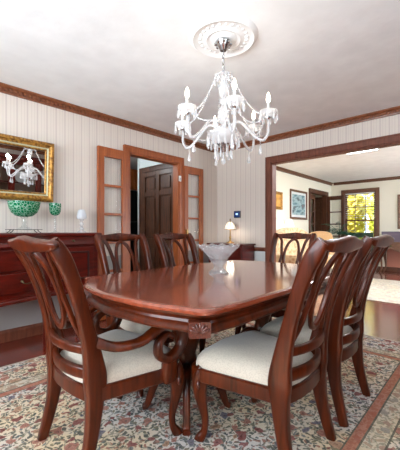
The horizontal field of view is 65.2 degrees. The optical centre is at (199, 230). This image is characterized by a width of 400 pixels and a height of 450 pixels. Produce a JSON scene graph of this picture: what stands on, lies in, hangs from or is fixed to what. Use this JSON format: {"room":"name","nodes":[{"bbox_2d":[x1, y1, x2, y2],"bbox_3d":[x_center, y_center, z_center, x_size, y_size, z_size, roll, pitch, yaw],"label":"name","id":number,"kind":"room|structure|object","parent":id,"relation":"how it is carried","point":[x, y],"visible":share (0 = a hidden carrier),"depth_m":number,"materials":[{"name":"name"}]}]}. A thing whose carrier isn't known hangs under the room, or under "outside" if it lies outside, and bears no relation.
{"room":"dining room","nodes":[
{"label":"dining room","id":0,"kind":"room"},
{"bbox_2d":[139,158,162,168],"bbox_3d":[-0.636,-0.160,5.168,1.044,2.410,0.120,0,0,43],"label":"wall","id":1,"kind":"structure","parent":0,"point":[143,163],"depth_m":5.34,"materials":[{"name":"white paint"}]},
{"bbox_2d":[138,158,138,258],"bbox_3d":[-1.031,-0.160,5.528,0.025,2.410,0.150,0,0,43],"label":"trim","id":2,"kind":"structure","parent":1,"relation":"attached to","point":[138,158],"depth_m":5.46,"materials":[{"name":"white paint"}]},
{"bbox_2d":[142,167,172,269],"bbox_3d":[-0.703,0.030,5.054,0.840,2.010,0.118,0,0,43],"label":"door","id":3,"kind":"structure","parent":1,"relation":"in","point":[157,186],"depth_m":5.08,"materials":[{"name":"brown wood"}]},
{"bbox_2d":[0,92,330,255],"bbox_3d":[0.185,-0.160,5.212,0.100,2.410,10.700,0,0,43],"label":"wall","id":4,"kind":"structure","parent":0,"point":[76,138],"depth_m":3.58,"materials":[{"name":"paint"}]},
{"bbox_2d":[0,133,54,201],"bbox_3d":[-1.855,-0.587,2.819,0.069,0.595,1.055,0,0,43],"label":"wall mirror","id":5,"kind":"object","parent":4,"relation":"attached to","point":[23,168],"visible":1,"depth_m":3.02,"materials":[{"name":"gold-painted wood"},{"name":"mirror glass"}]},
{"bbox_2d":[0,143,44,192],"bbox_3d":[-1.864,-0.587,2.827,0.006,0.415,0.875,4,3,43],"label":"mirror glass","id":6,"kind":"object","parent":5,"relation":"attached to","point":[22,167],"depth_m":2.99,"materials":[{"name":"silver mirror"}]},
{"bbox_2d":[0,311,96,342],"bbox_3d":[-2.138,0.990,2.597,0.022,0.110,3.505,0,0,43],"label":"baseboard","id":7,"kind":"structure","parent":4,"relation":"attached to","point":[17,333],"depth_m":3.03,"materials":[{"name":"brown wood"}]},
{"bbox_2d":[0,255,120,330],"bbox_3d":[-2.157,0.675,2.601,0.012,0.740,3.485,0,0,43],"label":"wainscot","id":8,"kind":"structure","parent":4,"relation":"attached to","point":[26,313],"depth_m":3.07,"materials":[{"name":"grey paint"}]},
{"bbox_2d":[0,82,218,153],"bbox_3d":[-1.509,-1.328,3.271,0.052,0.074,5.350,0,0,43],"label":"trim","id":9,"kind":"structure","parent":4,"relation":"attached to","point":[4,88],"depth_m":3.58,"materials":[{"name":"brown wood"}]},
{"bbox_2d":[97,145,127,320],"bbox_3d":[-1.040,0.030,3.739,0.034,2.010,0.405,0,0,41],"label":"door","id":10,"kind":"structure","parent":4,"relation":"in","point":[102,151],"depth_m":3.73,"materials":[{"name":"brown wood"}]},
{"bbox_2d":[123,144,183,271],"bbox_3d":[-0.979,-0.013,4.661,1.139,2.115,1.090,0,0,43],"label":"door frame","id":11,"kind":"structure","parent":4,"relation":"attached to","point":[177,162],"depth_m":4.59,"materials":[{"name":"brown wood"}]},
{"bbox_2d":[184,166,202,264],"bbox_3d":[-0.087,0.037,4.766,0.064,1.995,0.405,0,0,44],"label":"door","id":12,"kind":"structure","parent":4,"relation":"in","point":[187,169],"depth_m":4.80,"materials":[{"name":"brown wood"}]},
{"bbox_2d":[188,249,208,264],"bbox_3d":[0.027,0.675,4.960,0.012,0.740,0.785,0,0,43],"label":"wainscot corner","id":13,"kind":"structure","parent":4,"relation":"attached to","point":[205,255],"depth_m":4.98,"materials":[{"name":"grey paint"}]},
{"bbox_2d":[276,191,282,209],"bbox_3d":[1.621,-0.645,6.663,0.034,0.380,0.540,0,0,43],"label":"framed picture","id":14,"kind":"object","parent":4,"relation":"attached to","point":[279,195],"visible":0.51,"depth_m":6.78},
{"bbox_2d":[276,194,280,206],"bbox_3d":[1.616,-0.645,6.667,0.004,0.260,0.420,0,0,43],"label":"artwork","id":15,"kind":"object","parent":14,"relation":"attached to","point":[278,196],"depth_m":6.75},
{"bbox_2d":[290,189,306,219],"bbox_3d":[2.361,-0.610,7.463,0.034,0.690,0.880,0,0,43],"label":"framed picture","id":16,"kind":"object","parent":4,"relation":"attached to","point":[298,199],"visible":1,"depth_m":7.45,"materials":[{"name":"blue paper"}]},
{"bbox_2d":[292,194,304,214],"bbox_3d":[2.357,-0.610,7.467,0.004,0.480,0.670,0,0,43],"label":"artwork","id":17,"kind":"object","parent":16,"relation":"attached to","point":[298,200],"depth_m":7.45},
{"bbox_2d":[276,166,332,185],"bbox_3d":[2.092,-1.328,7.160,0.052,0.074,5.050,0,0,43],"label":"trim","id":18,"kind":"structure","parent":4,"relation":"attached to","point":[278,168],"depth_m":7.55,"materials":[{"name":"brown wood"}]},
{"bbox_2d":[311,194,314,231],"bbox_3d":[2.915,0.045,8.188,0.034,1.980,0.460,0,0,40],"label":"door","id":19,"kind":"structure","parent":4,"relation":"in","point":[312,195],"depth_m":8.30,"materials":[{"name":"brown wood"}]},
{"bbox_2d":[309,188,328,232],"bbox_3d":[3.135,-0.013,8.368,0.140,2.115,1.230,0,0,43],"label":"door frame","id":20,"kind":"structure","parent":4,"relation":"attached to","point":[323,194],"depth_m":8.73,"materials":[{"name":"brown wood"}]},
{"bbox_2d":[327,195,344,236],"bbox_3d":[3.712,0.045,8.564,0.034,1.980,0.460,0,0,-44],"label":"door","id":21,"kind":"structure","parent":4,"relation":"in","point":[342,197],"depth_m":8.47,"materials":[{"name":"brown wood"}]},
{"bbox_2d":[0,0,399,182],"bbox_3d":[1.253,-1.440,4.223,8.700,0.150,10.700,0,0,43],"label":"ceiling","id":22,"kind":"structure","parent":0,"point":[318,62],"depth_m":2.57,"materials":[{"name":"white paint"}]},
{"bbox_2d":[177,87,202,131],"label":"bulb","id":23,"kind":"object","parent":22,"relation":"hanging from","point":[183,112],"depth_m":2.02,"materials":[{"name":"white glass"}]},
{"bbox_2d":[214,37,231,73],"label":"chandelier","id":24,"kind":"object","parent":22,"relation":"hanging from","point":[223,44],"depth_m":2.19,"materials":[{"name":"silver metal"}]},
{"bbox_2d":[189,13,258,57],"bbox_3d":[0.165,-1.349,2.212,0.490,0.032,0.490,0,0,43],"label":"ceiling medallion","id":25,"kind":"object","parent":22,"relation":"attached to","point":[242,32],"visible":0.91,"depth_m":2.14,"materials":[{"name":"white paint"}]},
{"bbox_2d":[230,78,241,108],"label":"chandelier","id":26,"kind":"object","parent":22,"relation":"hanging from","point":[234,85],"depth_m":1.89,"materials":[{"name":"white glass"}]},
{"bbox_2d":[348,148,379,153],"bbox_3d":[2.633,-1.337,5.139,0.500,0.055,0.280,0,0,43],"label":"ceiling light","id":27,"kind":"object","parent":22,"relation":"attached to","point":[379,148],"visible":0.22,"depth_m":5.19,"materials":[{"name":"white paint"}]},
{"bbox_2d":[0,270,399,366],"bbox_3d":[1.491,1.095,4.480,8.900,0.100,11.400,0,0,43],"label":"floor","id":28,"kind":"structure","parent":0,"point":[381,319],"depth_m":3.27,"materials":[{"name":"red wood"}]},
{"bbox_2d":[0,232,101,346],"bbox_3d":[-1.852,0.533,2.485,0.558,1.024,2.194,0,0,43],"label":"sideboard","id":29,"kind":"object","parent":28,"relation":"on","point":[16,287],"visible":0.35,"depth_m":2.67,"materials":[{"name":"brown wood"}]},
{"bbox_2d":[5,229,42,232],"bbox_3d":[-1.595,0.005,2.840,0.101,0.031,0.280,0,0,43],"label":"display stand","id":30,"kind":"object","parent":29,"relation":"on","point":[5,229],"visible":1,"depth_m":2.79,"materials":[{"name":"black metal"}]},
{"bbox_2d":[7,200,40,226],"bbox_3d":[-1.595,-0.136,2.840,0.268,0.250,0.268,0,0,43],"label":"glass bowl","id":31,"kind":"object","parent":30,"relation":"on","point":[20,208],"visible":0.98,"depth_m":2.75,"materials":[{"name":"green glass"}]},
{"bbox_2d":[49,203,60,231],"bbox_3d":[-1.408,-0.122,3.042,0.110,0.285,0.110,0,0,43],"label":"goblet","id":32,"kind":"object","parent":29,"relation":"on","point":[54,208],"visible":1,"depth_m":3.00,"materials":[{"name":"green glass"}]},
{"bbox_2d":[49,203,60,215],"bbox_3d":[-1.408,-0.204,3.042,0.110,0.120,0.110,0,0,43],"label":"bowl","id":33,"kind":"object","parent":32,"relation":"on","point":[54,208],"depth_m":3.00,"materials":[{"name":"green glass"}]},
{"bbox_2d":[76,210,86,231],"bbox_3d":[-1.225,-0.097,3.240,0.100,0.235,0.100,0,0,43],"label":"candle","id":34,"kind":"object","parent":29,"relation":"on","point":[81,214],"visible":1,"depth_m":3.21,"materials":[{"name":"white glass"}]},
{"bbox_2d":[76,210,86,219],"bbox_3d":[-1.225,-0.165,3.240,0.100,0.100,0.100,0,0,43],"label":"shade","id":35,"kind":"object","parent":34,"relation":"hanging from","point":[81,214],"depth_m":3.21,"materials":[{"name":"white glass"}]},
{"bbox_2d":[130,190,137,270],"bbox_3d":[-1.526,0.110,6.558,0.750,1.830,0.850,0,0,43],"label":"refrigerator","id":36,"kind":"object","parent":28,"relation":"on","point":[133,194],"visible":0.1,"depth_m":6.22,"materials":[{"name":"black metal"}]},
{"bbox_2d":[0,317,399,449],"bbox_3d":[0.057,1.039,2.074,2.695,0.012,3.660,0,0,43],"label":"area rug","id":37,"kind":"object","parent":28,"relation":"on","point":[374,420],"visible":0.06,"depth_m":1.74,"materials":[{"name":"multicoloured carpet"}]},
{"bbox_2d":[8,235,187,449],"bbox_3d":[-0.500,0.526,1.539,0.644,1.012,0.704,0,0,40],"label":"armchair","id":38,"kind":"object","parent":37,"relation":"on","point":[112,363],"visible":0.94,"depth_m":1.39,"materials":[{"name":"brown wood"}]},
{"bbox_2d":[60,329,170,383],"bbox_3d":[-0.443,0.617,1.612,0.551,0.099,0.491,0,0,43],"label":"seat cushion","id":39,"kind":"object","parent":38,"relation":"on","point":[127,367],"depth_m":1.44,"materials":[{"name":"white fabric"}]},
{"bbox_2d":[94,233,173,396],"bbox_3d":[-0.429,0.526,2.294,0.729,1.012,0.568,0,0,37],"label":"dining chair","id":40,"kind":"object","parent":37,"relation":"on","point":[100,240],"visible":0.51,"depth_m":2.40,"materials":[{"name":"brown wood"}]},
{"bbox_2d":[120,319,171,334],"bbox_3d":[-0.345,0.617,2.252,0.516,0.099,0.515,0,0,43],"label":"seat cushion","id":41,"kind":"object","parent":40,"relation":"on","point":[126,325],"depth_m":2.01,"materials":[{"name":"white fabric"}]},
{"bbox_2d":[153,233,241,352],"bbox_3d":[-0.039,0.526,2.716,0.729,1.012,0.568,0,0,37],"label":"dining chair","id":42,"kind":"object","parent":37,"relation":"on","point":[159,239],"visible":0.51,"depth_m":2.86,"materials":[{"name":"brown wood"}]},
{"bbox_2d":[83,260,331,435],"bbox_3d":[0.175,0.655,2.080,1.134,0.741,1.810,0,0,43],"label":"dining table","id":43,"kind":"object","parent":37,"relation":"on","point":[195,301],"visible":0.66,"depth_m":1.53,"materials":[{"name":"brown wood"}]},
{"bbox_2d":[198,243,239,273],"bbox_3d":[0.125,0.187,2.099,0.289,0.196,0.289,0,0,43],"label":"crystal bowl","id":44,"kind":"object","parent":43,"relation":"on","point":[215,246],"visible":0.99,"depth_m":2.06,"materials":[{"name":"clear glass"}]},
{"bbox_2d":[192,235,363,449],"bbox_3d":[0.383,0.526,1.548,0.729,1.012,0.568,0,0,37],"label":"dining chair","id":45,"kind":"object","parent":37,"relation":"on","point":[279,372],"visible":1,"depth_m":1.38,"materials":[{"name":"brown wood"}]},
{"bbox_2d":[196,331,313,385],"bbox_3d":[0.298,0.617,1.591,0.516,0.099,0.515,0,0,43],"label":"seat cushion","id":46,"kind":"object","parent":45,"relation":"on","point":[244,359],"depth_m":1.45,"materials":[{"name":"white fabric"}]},
{"bbox_2d":[242,232,316,328],"bbox_3d":[0.736,0.526,2.997,0.568,1.012,0.729,0,0,37],"label":"dining chair","id":47,"kind":"object","parent":37,"relation":"on","point":[295,236],"visible":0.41,"depth_m":3.20,"materials":[{"name":"brown wood"}]},
{"bbox_2d":[260,234,393,427],"bbox_3d":[0.742,0.526,1.921,0.568,1.012,0.729,0,0,-41],"label":"dining chair","id":48,"kind":"object","parent":37,"relation":"on","point":[345,338],"visible":0.73,"depth_m":1.70,"materials":[{"name":"brown wood"}]},
{"bbox_2d":[260,313,352,347],"bbox_3d":[0.693,0.617,2.002,0.516,0.099,0.515,0,0,43],"label":"seat cushion","id":49,"kind":"object","parent":48,"relation":"on","point":[335,340],"depth_m":1.83,"materials":[{"name":"white fabric"}]},
{"bbox_2d":[207,242,255,261],"bbox_3d":[0.466,0.620,4.801,0.690,0.850,0.351,0,0,43],"label":"base cabinet","id":50,"kind":"object","parent":28,"relation":"on","point":[245,251],"visible":0.21,"depth_m":4.63,"materials":[{"name":"brown wood"}]},
{"bbox_2d":[224,219,235,242],"bbox_3d":[0.466,0.003,4.830,0.174,0.385,0.174,0,0,20],"label":"table lamp","id":51,"kind":"object","parent":50,"relation":"on","point":[229,225],"visible":0.98,"depth_m":4.78,"materials":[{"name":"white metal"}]},
{"bbox_2d":[276,227,334,268],"bbox_3d":[2.045,0.490,6.079,0.820,1.110,2.000,0,0,43],"label":"sofa","id":52,"kind":"object","parent":28,"relation":"on","point":[291,253],"visible":0.14,"depth_m":6.00,"materials":[{"name":"beige fabric"}]},
{"bbox_2d":[312,197,321,231],"bbox_3d":[3.475,0.045,9.110,0.360,2.000,0.290,0,0,43],"label":"door","id":53,"kind":"structure","parent":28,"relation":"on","point":[318,200],"depth_m":9.00,"materials":[{"name":"brown wood"}]},
{"bbox_2d":[309,231,332,239],"bbox_3d":[2.927,0.530,7.373,0.760,1.030,0.700,0,0,3],"label":"chair","id":54,"kind":"object","parent":28,"relation":"on","point":[324,235],"visible":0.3,"depth_m":7.60,"materials":[{"name":"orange fabric"}]},
{"bbox_2d":[321,222,358,237],"bbox_3d":[3.623,0.402,8.125,1.001,1.287,0.956,0,0,43],"label":"potted palm","id":55,"kind":"object","parent":28,"relation":"on","point":[333,228],"visible":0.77,"depth_m":8.10,"materials":[{"name":"green plant"}]},
{"bbox_2d":[346,233,372,250],"bbox_3d":[4.122,0.550,8.204,0.680,0.990,0.360,0,0,43],"label":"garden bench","id":56,"kind":"object","parent":28,"relation":"on","point":[361,235],"visible":0.14,"depth_m":8.25,"materials":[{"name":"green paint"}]},
{"bbox_2d":[367,278,399,304],"bbox_3d":[3.747,1.039,5.150,2.900,0.012,2.350,0,0,43],"label":"area rug","id":57,"kind":"object","parent":28,"relation":"on","point":[381,290],"visible":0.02,"depth_m":5.30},
{"bbox_2d":[379,242,399,272],"bbox_3d":[4.996,0.660,7.456,1.240,0.770,0.530,0,0,43],"label":"console table","id":58,"kind":"object","parent":28,"relation":"on","point":[395,246],"visible":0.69,"depth_m":7.50,"materials":[{"name":"brown wood"}]},
{"bbox_2d":[381,231,399,241],"bbox_3d":[5.012,0.150,7.502,1.100,0.250,0.360,0,0,43],"label":"storage chest","id":59,"kind":"object","parent":58,"relation":"on","point":[396,235],"visible":0.47,"depth_m":7.56,"materials":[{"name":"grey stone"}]},
{"bbox_3d":[1.721,0.685,6.583,0.260,0.720,1.400,0,0,43],"label":"table","id":60,"kind":"object","parent":28,"relation":"on","visible":0},
{"bbox_2d":[276,218,284,229],"bbox_3d":[1.634,0.035,6.474,0.250,0.580,0.250,0,0,43],"label":"table lamp","id":61,"kind":"object","parent":60,"relation":"on","point":[279,222],"visible":0.42,"depth_m":6.39,"materials":[{"name":"white fabric"}]},
{"bbox_2d":[284,219,293,226],"bbox_3d":[1.933,0.035,6.797,0.250,0.580,0.250,0,0,43],"label":"table lamp","id":62,"kind":"object","parent":60,"relation":"on","point":[288,223],"visible":0.42,"depth_m":6.72,"materials":[{"name":"white fabric"}]},
{"bbox_2d":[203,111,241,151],"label":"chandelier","id":63,"kind":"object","parent":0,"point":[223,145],"depth_m":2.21,"materials":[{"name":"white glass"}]},
{"bbox_2d":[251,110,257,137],"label":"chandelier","id":64,"kind":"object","parent":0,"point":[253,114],"depth_m":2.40,"materials":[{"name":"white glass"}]},
{"bbox_2d":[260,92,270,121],"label":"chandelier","id":65,"kind":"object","parent":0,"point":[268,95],"depth_m":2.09,"materials":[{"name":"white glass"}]},
{"bbox_2d":[217,114,399,246],"bbox_3d":[1.995,-0.160,3.741,4.556,2.410,0.100,0,0,43],"label":"wall","id":66,"kind":"structure","parent":0,"point":[240,177],"depth_m":4.77,"materials":[{"name":"paint"}]},
{"bbox_2d":[234,211,240,217],"bbox_3d":[0.589,-0.255,4.956,0.124,0.110,0.024,0,0,43],"label":"thermostat","id":67,"kind":"object","parent":66,"relation":"attached to","point":[237,214],"visible":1,"depth_m":4.94,"materials":[{"name":"blue plastic"}]},
{"bbox_2d":[254,251,264,261],"bbox_3d":[0.629,0.675,4.929,0.914,0.740,0.012,0,0,43],"label":"wainscot","id":68,"kind":"structure","parent":66,"relation":"attached to","point":[258,255],"depth_m":4.68,"materials":[{"name":"white paint"}]},
{"bbox_2d":[254,247,264,250],"bbox_3d":[0.618,0.280,4.926,0.926,0.060,0.032,0,0,43],"label":"trim","id":69,"kind":"structure","parent":66,"relation":"attached to","point":[255,248],"depth_m":4.67,"materials":[{"name":"brown wood"}]},
{"bbox_2d":[218,106,399,152],"bbox_3d":[1.925,-1.328,3.701,4.404,0.074,0.052,0,0,43],"label":"trim","id":70,"kind":"structure","parent":66,"relation":"attached to","point":[392,111],"depth_m":4.04,"materials":[{"name":"brown wood"}]},
{"bbox_2d":[265,133,399,261],"bbox_3d":[1.807,-0.013,3.887,2.200,2.115,0.140,0,0,43],"label":"door frame","id":71,"kind":"structure","parent":66,"relation":"attached to","point":[271,162],"depth_m":4.32,"materials":[{"name":"brown wood"}]},
{"bbox_2d":[311,179,399,266],"bbox_3d":[5.200,-0.160,7.791,7.756,2.410,0.100,0,0,43],"label":"wall","id":72,"kind":"structure","parent":0,"point":[389,189],"depth_m":8.14,"materials":[{"name":"beige paint"}]},
{"bbox_2d":[341,187,379,248],"bbox_3d":[4.371,-0.275,8.539,0.960,1.710,0.130,0,0,43],"label":"window","id":73,"kind":"structure","parent":72,"relation":"in","point":[375,191],"depth_m":8.41,"materials":[{"name":"brown wood"}]},
{"bbox_2d":[346,192,374,217],"bbox_3d":[4.357,-0.685,8.524,0.740,0.679,0.030,0,0,43],"label":"blind","id":74,"kind":"object","parent":73,"relation":"attached to","point":[347,193],"depth_m":8.54,"materials":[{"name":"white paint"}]},
{"bbox_2d":[333,176,399,184],"bbox_3d":[5.873,-1.328,7.064,5.581,0.074,0.052,0,0,43],"label":"trim","id":75,"kind":"structure","parent":72,"relation":"attached to","point":[395,177],"depth_m":8.35,"materials":[{"name":"brown wood"}]},
{"bbox_2d":[377,266,399,271],"bbox_3d":[5.848,0.990,7.092,5.656,0.110,0.022,0,0,43],"label":"baseboard","id":76,"kind":"structure","parent":72,"relation":"attached to","point":[392,269],"depth_m":7.99,"materials":[{"name":"brown wood"}]},
{"bbox_2d":[387,249,399,267],"bbox_3d":[6.375,0.675,6.627,4.250,0.740,0.012,0,0,43],"label":"wainscot living","id":77,"kind":"structure","parent":72,"relation":"attached to","point":[393,257],"depth_m":7.96,"materials":[{"name":"brown paint"}]},
{"bbox_2d":[397,194,399,228],"bbox_3d":[5.263,-0.470,7.641,0.760,0.870,0.034,0,0,43],"label":"framed picture","id":78,"kind":"object","parent":72,"relation":"attached to","point":[398,196],"visible":1,"depth_m":7.87,"materials":[{"name":"brown wood"}]},
{"bbox_3d":[-0.849,-0.160,8.282,0.100,2.410,7.600,0,0,43],"label":"wall","id":79,"kind":"structure","parent":0,"visible":0},
{"bbox_2d":[130,169,137,190],"bbox_3d":[-1.665,-1.045,6.687,0.870,0.420,0.950,0,0,43],"label":"upper cabinet","id":80,"kind":"object","parent":79,"relation":"attached to","point":[133,173],"visible":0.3,"depth_m":6.40,"materials":[{"name":"brown wood"}]},
{"label":"outside","id":81,"kind":"structure","parent":0,"visible":0},
{"bbox_3d":[9.349,1.145,14.512,26.000,0.100,14.000,0,0,43],"label":"ground","id":82,"kind":"structure","parent":81,"visible":0},
{"bbox_2d":[347,194,367,232],"bbox_3d":[5.451,-0.434,11.560,1.328,3.061,1.396,0,0,43],"label":"tree","id":83,"kind":"object","parent":82,"relation":"on","point":[358,226],"visible":0.23,"depth_m":11.15,"materials":[{"name":"yellow plant"}]},
{"bbox_2d":[363,194,373,232],"bbox_3d":[7.384,-0.921,12.480,1.766,4.034,1.810,0,0,43],"label":"tree","id":84,"kind":"object","parent":82,"relation":"on","point":[372,195],"visible":0.05,"depth_m":12.64,"materials":[{"name":"yellow plant"}]},
{"bbox_2d":[368,200,373,236],"bbox_3d":[6.465,-0.225,10.735,1.360,2.644,1.359,0,0,43],"label":"tree","id":85,"kind":"object","parent":82,"relation":"on","point":[371,226],"visible":0.03,"depth_m":10.89,"materials":[{"name":"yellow plant"}]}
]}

